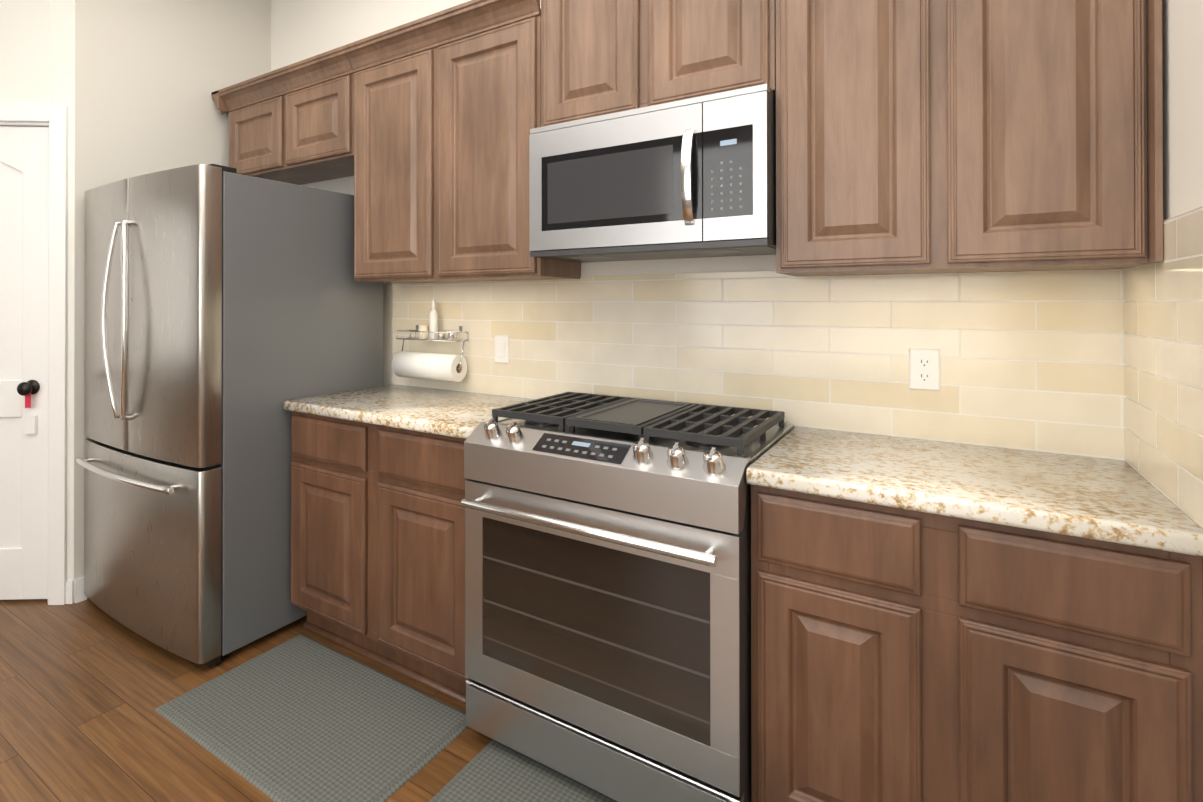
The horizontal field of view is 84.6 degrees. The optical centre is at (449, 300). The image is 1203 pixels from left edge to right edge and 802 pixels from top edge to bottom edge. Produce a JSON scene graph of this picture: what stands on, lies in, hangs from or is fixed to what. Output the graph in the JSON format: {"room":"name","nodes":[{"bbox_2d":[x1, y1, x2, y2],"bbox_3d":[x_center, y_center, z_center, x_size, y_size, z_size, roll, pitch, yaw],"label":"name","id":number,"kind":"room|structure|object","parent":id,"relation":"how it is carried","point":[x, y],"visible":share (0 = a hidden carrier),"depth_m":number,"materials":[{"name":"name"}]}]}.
{"room":"kitchen","nodes":[
{"label":"kitchen","id":0,"kind":"room"},
{"bbox_2d":[0,0,74,604],"bbox_3d":[-2.720,-0.196,2.779,2.200,3.000,0.138,0,0,-2],"label":"wall","id":1,"kind":"structure","parent":0,"point":[37,63],"depth_m":2.77,"materials":[{"name":"white paint"}]},
{"bbox_2d":[0,126,48,599],"bbox_3d":[-2.098,0.268,2.748,0.730,2.048,0.107,0,0,-2],"label":"door","id":2,"kind":"structure","parent":1,"relation":"attached to","point":[24,200],"depth_m":2.78,"materials":[{"name":"white wood"}]},
{"bbox_2d":[74,0,270,603],"bbox_3d":[-1.350,-0.194,3.210,0.130,3.000,1.020,0,0,38],"label":"wall","id":3,"kind":"structure","parent":0,"point":[151,76],"depth_m":3.02,"materials":[{"name":"white paint"}]},
{"bbox_2d":[0,598,492,801],"bbox_3d":[-2.857,1.347,0.968,6.612,0.100,6.600,0,0,38],"label":"floor","id":4,"kind":"structure","parent":0,"point":[88,686],"depth_m":2.00,"materials":[{"name":"brown wood"}]},
{"bbox_2d":[75,164,382,667],"bbox_3d":[-0.973,0.411,2.819,0.915,1.787,1.014,0,0,38],"label":"fridge","id":5,"kind":"object","parent":4,"relation":"on","point":[229,311],"visible":0.98,"depth_m":2.40,"materials":[{"name":"grey metal"}]},
{"bbox_2d":[154,634,467,801],"bbox_3d":[-0.425,1.294,2.016,0.840,0.013,0.590,0,0,38],"label":"mat","id":6,"kind":"object","parent":4,"relation":"on","point":[300,718],"visible":0.89,"depth_m":1.95,"materials":[{"name":"grey fabric"}]},
{"bbox_2d":[291,411,467,703],"bbox_3d":[-0.085,0.865,2.466,0.898,0.876,0.620,0,0,38],"label":"base cabinet","id":7,"kind":"object","parent":4,"relation":"on","point":[377,543],"visible":0.69,"depth_m":2.20,"materials":[{"name":"brown wood"}]},
{"bbox_2d":[284,384,534,438],"bbox_3d":[-0.090,0.407,2.463,0.901,0.038,0.638,0,0,38],"label":"countertop","id":8,"kind":"structure","parent":7,"relation":"on","point":[457,414],"depth_m":2.35,"materials":[{"name":"stone"}]},
{"bbox_2d":[429,739,617,801],"bbox_3d":[0.433,1.291,1.353,1.150,0.013,0.590,0,0,38],"label":"mat","id":9,"kind":"object","parent":4,"relation":"on","point":[493,770],"visible":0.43,"depth_m":1.71,"materials":[{"name":"grey fabric"}]},
{"bbox_2d":[461,392,793,801],"bbox_3d":[0.529,0.817,1.898,0.758,0.968,0.732,0,0,38],"label":"range","id":10,"kind":"object","parent":4,"relation":"on","point":[608,595],"visible":1,"depth_m":1.64,"materials":[{"name":"grey metal"}]},
{"bbox_2d":[751,485,1202,801],"bbox_3d":[1.156,0.861,1.508,0.698,0.876,0.620,0,0,38],"label":"base cabinet","id":11,"kind":"object","parent":4,"relation":"on","point":[900,655],"visible":0.94,"depth_m":1.25,"materials":[{"name":"brown wood"}]},
{"bbox_2d":[746,426,1202,556],"bbox_3d":[1.151,0.403,1.505,0.700,0.038,0.638,0,0,38],"label":"countertop","id":12,"kind":"structure","parent":11,"relation":"on","point":[1111,500],"depth_m":1.36,"materials":[{"name":"stone"}]},
{"bbox_2d":[271,0,775,385],"bbox_3d":[0.351,-0.196,2.604,3.525,3.000,0.100,0,0,38],"label":"wall","id":13,"kind":"structure","parent":0,"point":[301,30],"depth_m":3.12,"materials":[{"name":"white paint"}]},
{"bbox_2d":[211,46,353,184],"bbox_3d":[-0.718,-0.843,3.131,0.976,0.447,0.372,0,0,38],"label":"upper cabinet","id":14,"kind":"object","parent":13,"relation":"attached to","point":[293,123],"visible":0.88,"depth_m":2.97,"materials":[{"name":"brown wood"}]},
{"bbox_2d":[392,299,467,381],"bbox_3d":[-0.082,0.165,2.777,0.344,0.347,0.136,0,0,38],"label":"towel shelf","id":15,"kind":"object","parent":13,"relation":"attached to","point":[444,367],"visible":1,"depth_m":2.73,"materials":[{"name":"white paper"}]},
{"bbox_2d":[343,0,580,282],"bbox_3d":[0.028,-0.575,2.555,0.903,0.987,0.372,0,0,38],"label":"upper cabinet","id":16,"kind":"object","parent":13,"relation":"attached to","point":[447,110],"visible":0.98,"depth_m":2.40,"materials":[{"name":"brown wood"}]},
{"bbox_2d":[541,0,775,126],"bbox_3d":[0.672,-0.898,2.058,0.722,0.654,0.372,0,0,38],"label":"upper cabinet","id":17,"kind":"object","parent":13,"relation":"attached to","point":[601,57],"visible":0.75,"depth_m":1.96,"materials":[{"name":"brown wood"}]},
{"bbox_2d":[529,84,775,262],"bbox_3d":[0.654,-0.355,2.033,0.715,0.424,0.426,0,0,38],"label":"over-the-range microwave","id":18,"kind":"object","parent":17,"relation":"attached to","point":[695,177],"visible":0.98,"depth_m":1.86,"materials":[{"name":"grey metal"}]},
{"bbox_2d":[392,269,1123,459],"bbox_3d":[0.684,0.167,2.277,2.400,0.520,0.008,0,0,38],"label":"backsplash","id":19,"kind":"structure","parent":13,"relation":"attached to","point":[1032,360],"depth_m":1.93,"materials":[{"name":"tile"}]},
{"bbox_2d":[495,335,508,362],"bbox_3d":[0.213,0.199,2.629,0.070,0.114,0.010,0,0,38],"label":"switch plate","id":20,"kind":"object","parent":19,"relation":"attached to","point":[501,348],"visible":1,"depth_m":2.62,"materials":[{"name":"white plastic"}]},
{"bbox_2d":[909,348,939,390],"bbox_3d":[1.318,0.191,1.778,0.070,0.114,0.007,0,0,38],"label":"electrical outlet plate","id":21,"kind":"object","parent":19,"relation":"attached to","point":[924,369],"visible":1,"depth_m":1.78,"materials":[{"name":"white plastic"}]},
{"bbox_2d":[776,0,1162,276],"bbox_3d":[1.237,-0.651,1.621,0.701,1.151,0.372,0,0,38],"label":"upper cabinet","id":22,"kind":"object","parent":13,"relation":"attached to","point":[939,136],"visible":1,"depth_m":1.48,"materials":[{"name":"brown wood"}]},
{"bbox_2d":[1162,0,1202,220],"bbox_3d":[-0.310,-0.212,-1.055,0.100,3.000,6.500,0,0,38],"label":"wall","id":23,"kind":"structure","parent":0,"point":[1182,42],"depth_m":1.19,"materials":[{"name":"white paint"}]},
{"bbox_2d":[1123,206,1202,528],"bbox_3d":[1.417,0.133,1.269,0.008,0.580,0.692,0,0,38],"label":"backsplash","id":24,"kind":"structure","parent":23,"relation":"attached to","point":[1163,377],"depth_m":1.23,"materials":[{"name":"tile"}]}
]}

